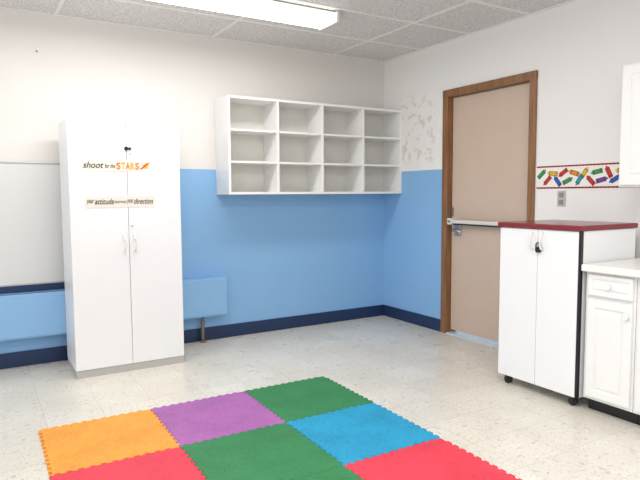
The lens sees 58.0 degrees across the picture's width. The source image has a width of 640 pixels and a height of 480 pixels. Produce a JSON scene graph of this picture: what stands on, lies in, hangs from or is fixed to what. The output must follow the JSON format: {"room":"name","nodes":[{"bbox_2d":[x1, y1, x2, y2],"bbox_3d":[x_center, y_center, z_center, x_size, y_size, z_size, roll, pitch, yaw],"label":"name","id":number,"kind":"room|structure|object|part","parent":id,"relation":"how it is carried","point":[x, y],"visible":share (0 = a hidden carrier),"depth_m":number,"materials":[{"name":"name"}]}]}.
{"room":"children's room","nodes":[
{"label":"children's room","id":0,"kind":"room"},
{"bbox_2d":[0,8,383,353],"bbox_3d":[-1.998,-0.355,4.215,6.320,2.503,0.120,-3,5,-31],"label":"wall","id":1,"kind":"structure","parent":0,"point":[279,255],"depth_m":4.79,"materials":[{"name":"paint"}]},
{"bbox_2d":[0,161,63,286],"bbox_3d":[-2.697,-0.082,3.732,2.820,0.873,0.017,-3,5,-31],"label":"whiteboard","id":2,"kind":"object","parent":1,"relation":"attached to","point":[31,235],"visible":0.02,"depth_m":4.11,"materials":[{"name":"metal"}]},
{"bbox_2d":[0,282,64,293],"bbox_3d":[-3.079,0.396,3.536,3.700,0.045,0.020,-3,5,-31],"label":"trim","id":3,"kind":"structure","parent":1,"relation":"attached to","point":[10,289],"depth_m":4.14,"materials":[{"name":"blue plastic"}]},
{"bbox_2d":[0,276,227,342],"bbox_3d":[-2.116,0.643,4.074,3.080,0.537,0.127,-3,5,-31],"label":"wall heater","id":4,"kind":"object","parent":1,"relation":"attached to","point":[23,315],"visible":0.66,"depth_m":4.12,"materials":[{"name":"blue metal"}]},
{"bbox_3d":[-2.310,0.550,3.882,2.520,0.285,0.007,-3,5,-31],"label":"panel","id":5,"kind":"part","parent":4,"relation":"part of","materials":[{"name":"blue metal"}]},
{"bbox_3d":[-1.005,0.480,4.668,0.510,0.285,0.007,-3,5,-31],"label":"panel","id":6,"kind":"part","parent":4,"relation":"part of","materials":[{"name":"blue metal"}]},
{"bbox_2d":[0,304,383,368],"bbox_3d":[-2.009,0.845,4.223,6.200,0.109,0.012,-3,5,-31],"label":"baseboard","id":7,"kind":"structure","parent":1,"relation":"attached to","point":[52,354],"depth_m":5.01,"materials":[{"name":"blue plastic"}]},
{"bbox_2d":[215,95,401,194],"bbox_3d":[-0.046,-0.800,5.130,1.752,0.781,0.275,-3,5,-31],"label":"cubby shelf","id":8,"kind":"object","parent":1,"relation":"attached to","point":[264,145],"visible":1,"depth_m":5.13,"materials":[{"name":"white plastic"}]},
{"bbox_2d":[0,0,569,60],"bbox_3d":[-0.351,-1.445,1.381,6.320,0.100,6.520,-3,5,-31],"label":"ceiling","id":9,"kind":"structure","parent":0,"point":[470,17],"depth_m":4.26,"materials":[{"name":"tile"}]},
{"bbox_2d":[149,0,338,30],"bbox_3d":[-0.957,-1.514,3.528,2.400,0.078,0.258,-3,5,-31],"label":"fluorescent light fixture","id":10,"kind":"object","parent":9,"relation":"attached to","point":[271,10],"visible":1,"depth_m":3.84,"materials":[{"name":"white plastic"}]},
{"bbox_2d":[0,0,576,62],"bbox_3d":[-0.371,-1.385,1.303,6.200,0.009,6.400,-3,5,-31],"label":"grid","id":11,"kind":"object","parent":9,"relation":"attached to","point":[61,2],"depth_m":4.32,"materials":[{"name":"metal"}]},
{"bbox_2d":[0,315,639,479],"bbox_3d":[-0.336,1.150,1.587,6.320,0.100,6.520,-3,5,-31],"label":"floor","id":12,"kind":"structure","parent":0,"point":[452,387],"depth_m":3.56,"materials":[{"name":"tile"}]},
{"bbox_2d":[58,118,183,378],"bbox_3d":[-1.406,0.042,4.120,0.734,1.721,0.446,-3,5,-31],"label":"storage cabinet","id":13,"kind":"object","parent":12,"relation":"on","point":[123,266],"visible":1,"depth_m":3.95,"materials":[{"name":"white laminate"}]},
{"bbox_3d":[-1.471,0.036,3.872,0.368,1.667,0.018,-3,5,-31],"label":"door","id":14,"kind":"part","parent":13,"relation":"part of","materials":[{"name":"white laminate"}]},
{"bbox_2d":[81,159,151,171],"bbox_3d":[-1.362,-0.500,3.885,0.458,0.080,0.003,-3,5,-31],"label":"paper sign","id":15,"kind":"object","parent":13,"relation":"attached to","point":[86,164],"visible":1,"depth_m":3.88,"materials":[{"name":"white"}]},
{"bbox_2d":[85,196,154,207],"bbox_3d":[-1.349,-0.258,3.911,0.456,0.081,0.003,-3,5,-31],"label":"paper sign","id":16,"kind":"object","parent":13,"relation":"attached to","point":[97,201],"visible":1,"depth_m":3.90,"materials":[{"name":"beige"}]},
{"bbox_3d":[-1.328,0.022,3.928,0.022,0.146,0.040,-3,5,-31],"label":"handle","id":17,"kind":"part","parent":13,"relation":"part of","materials":[{"name":"white paint"}]},
{"bbox_3d":[-1.268,0.018,3.964,0.022,0.146,0.040,-3,5,-31],"label":"handle","id":18,"kind":"part","parent":13,"relation":"part of","materials":[{"name":"white paint"}]},
{"bbox_3d":[-1.155,0.020,4.062,0.364,1.667,0.018,-3,5,-31],"label":"door","id":19,"kind":"part","parent":13,"relation":"part of","materials":[{"name":"white laminate"}]},
{"bbox_2d":[39,376,521,479],"bbox_3d":[-0.280,1.006,2.683,1.735,0.013,1.744,-3,5,-31],"label":"foam mat","id":20,"kind":"object","parent":12,"relation":"on","point":[277,451],"depth_m":2.81,"materials":[{"name":"multicoloured rubber"}]},
{"bbox_2d":[498,220,637,405],"bbox_3d":[1.510,0.409,3.596,0.566,1.038,0.589,-3,5,-31],"label":"base cabinet","id":21,"kind":"object","parent":12,"relation":"on","point":[542,299],"visible":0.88,"depth_m":3.40,"materials":[{"name":"white laminate"}]},
{"bbox_3d":[1.231,0.397,3.589,0.018,0.942,0.281,-3,5,-31],"label":"door","id":22,"kind":"part","parent":21,"relation":"part of","materials":[{"name":"white laminate"}]},
{"bbox_3d":[1.264,0.005,3.454,0.036,0.112,0.012,-3,5,-31],"label":"handle","id":23,"kind":"part","parent":21,"relation":"part of","materials":[{"name":"white paint"}]},
{"bbox_3d":[1.300,0.009,3.394,0.036,0.112,0.012,-3,5,-31],"label":"handle","id":24,"kind":"part","parent":21,"relation":"part of","materials":[{"name":"white paint"}]},
{"bbox_3d":[1.375,0.415,3.352,0.018,0.942,0.269,-3,5,-31],"label":"door","id":25,"kind":"part","parent":21,"relation":"part of","materials":[{"name":"white laminate"}]},
{"bbox_2d":[583,272,637,423],"bbox_3d":[1.797,0.560,3.254,0.651,0.789,0.283,-3,5,-31],"label":"base cabinet","id":26,"kind":"object","parent":12,"relation":"on","point":[611,300],"visible":1,"depth_m":3.08,"materials":[{"name":"white paint"}]},
{"bbox_3d":[1.549,0.601,3.100,0.020,0.545,0.251,-3,5,-31],"label":"door","id":27,"kind":"part","parent":26,"relation":"part of","materials":[{"name":"white paint"}]},
{"bbox_3d":[1.547,0.251,3.072,0.020,0.113,0.251,-3,5,-31],"label":"drawer","id":28,"kind":"part","parent":26,"relation":"part of","materials":[{"name":"white paint"}]},
{"bbox_2d":[633,278,639,424],"bbox_3d":[2.007,0.586,2.908,0.651,0.789,0.522,-3,5,-31],"label":"base cabinet","id":29,"kind":"object","parent":12,"relation":"on","point":[636,399],"visible":0.99,"depth_m":2.96,"materials":[{"name":"white paint"}]},
{"bbox_2d":[581,258,639,277],"bbox_3d":[1.933,0.118,2.988,0.652,0.130,0.838,-3,5,-31],"label":"countertop","id":30,"kind":"structure","parent":29,"relation":"on","point":[628,267],"depth_m":3.09,"materials":[{"name":"white laminate"}]},
{"bbox_3d":[1.758,0.627,2.754,0.020,0.545,0.490,-3,5,-31],"label":"door","id":31,"kind":"part","parent":29,"relation":"part of","materials":[{"name":"white paint"}]},
{"bbox_2d":[384,0,639,318],"bbox_3d":[2.341,-0.285,3.030,0.120,2.503,6.400,-3,5,-31],"label":"wall","id":32,"kind":"structure","parent":0,"point":[579,50],"depth_m":4.18,"materials":[{"name":"white paint"}]},
{"bbox_2d":[384,305,439,330],"bbox_3d":[0.857,0.731,5.458,0.012,0.109,0.828,-3,5,-31],"label":"baseboard","id":33,"kind":"structure","parent":32,"relation":"attached to","point":[429,322],"depth_m":5.42,"materials":[{"name":"blue plastic"}]},
{"bbox_2d":[446,331,498,347],"bbox_3d":[1.390,0.836,4.743,0.165,0.009,0.838,-3,5,-31],"label":"trim","id":34,"kind":"structure","parent":32,"relation":"attached to","point":[455,333],"depth_m":4.83,"materials":[{"name":"metal"}]},
{"bbox_2d":[447,83,529,341],"bbox_3d":[1.338,-0.185,4.633,0.125,2.001,0.830,-3,5,-31],"label":"door","id":35,"kind":"structure","parent":32,"relation":"in","point":[491,128],"depth_m":4.68,"materials":[{"name":"beige wood"}]},
{"bbox_3d":[1.166,-0.081,4.889,0.085,0.095,0.137,-3,5,-31],"label":"lever handle","id":36,"kind":"part","parent":35,"relation":"part of","materials":[{"name":"metal"}]},
{"bbox_3d":[1.333,-0.118,4.635,0.057,0.017,0.720,-3,5,-31],"label":"push bar rail","id":37,"kind":"part","parent":35,"relation":"part of","materials":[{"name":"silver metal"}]},
{"bbox_2d":[440,70,537,332],"bbox_3d":[1.362,-0.203,4.647,0.138,2.095,0.959,-3,5,-31],"label":"trim","id":38,"kind":"structure","parent":32,"relation":"attached to","point":[531,77],"depth_m":4.92,"materials":[{"name":"brown wood"}]},
{"bbox_2d":[557,191,565,206],"bbox_3d":[1.676,-0.287,4.009,0.008,0.110,0.066,-3,5,-31],"label":"wall outlet","id":39,"kind":"object","parent":32,"relation":"attached to","point":[561,195],"visible":1,"depth_m":4.00,"materials":[{"name":"white plastic"}]},
{"bbox_2d":[535,162,637,188],"bbox_3d":[1.774,-0.425,3.838,0.003,0.160,0.816,-3,5,-31],"label":"border strip","id":40,"kind":"object","parent":32,"relation":"attached to","point":[598,175],"visible":0.9,"depth_m":3.89,"materials":[{"name":"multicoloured paper"}]},
{"bbox_2d":[619,62,639,186],"bbox_3d":[2.059,-0.628,3.026,0.330,0.690,0.830,-3,5,-31],"label":"upper cabinet","id":41,"kind":"object","parent":32,"relation":"attached to","point":[629,162],"visible":1,"depth_m":3.24,"materials":[{"name":"white paint"}]}
]}

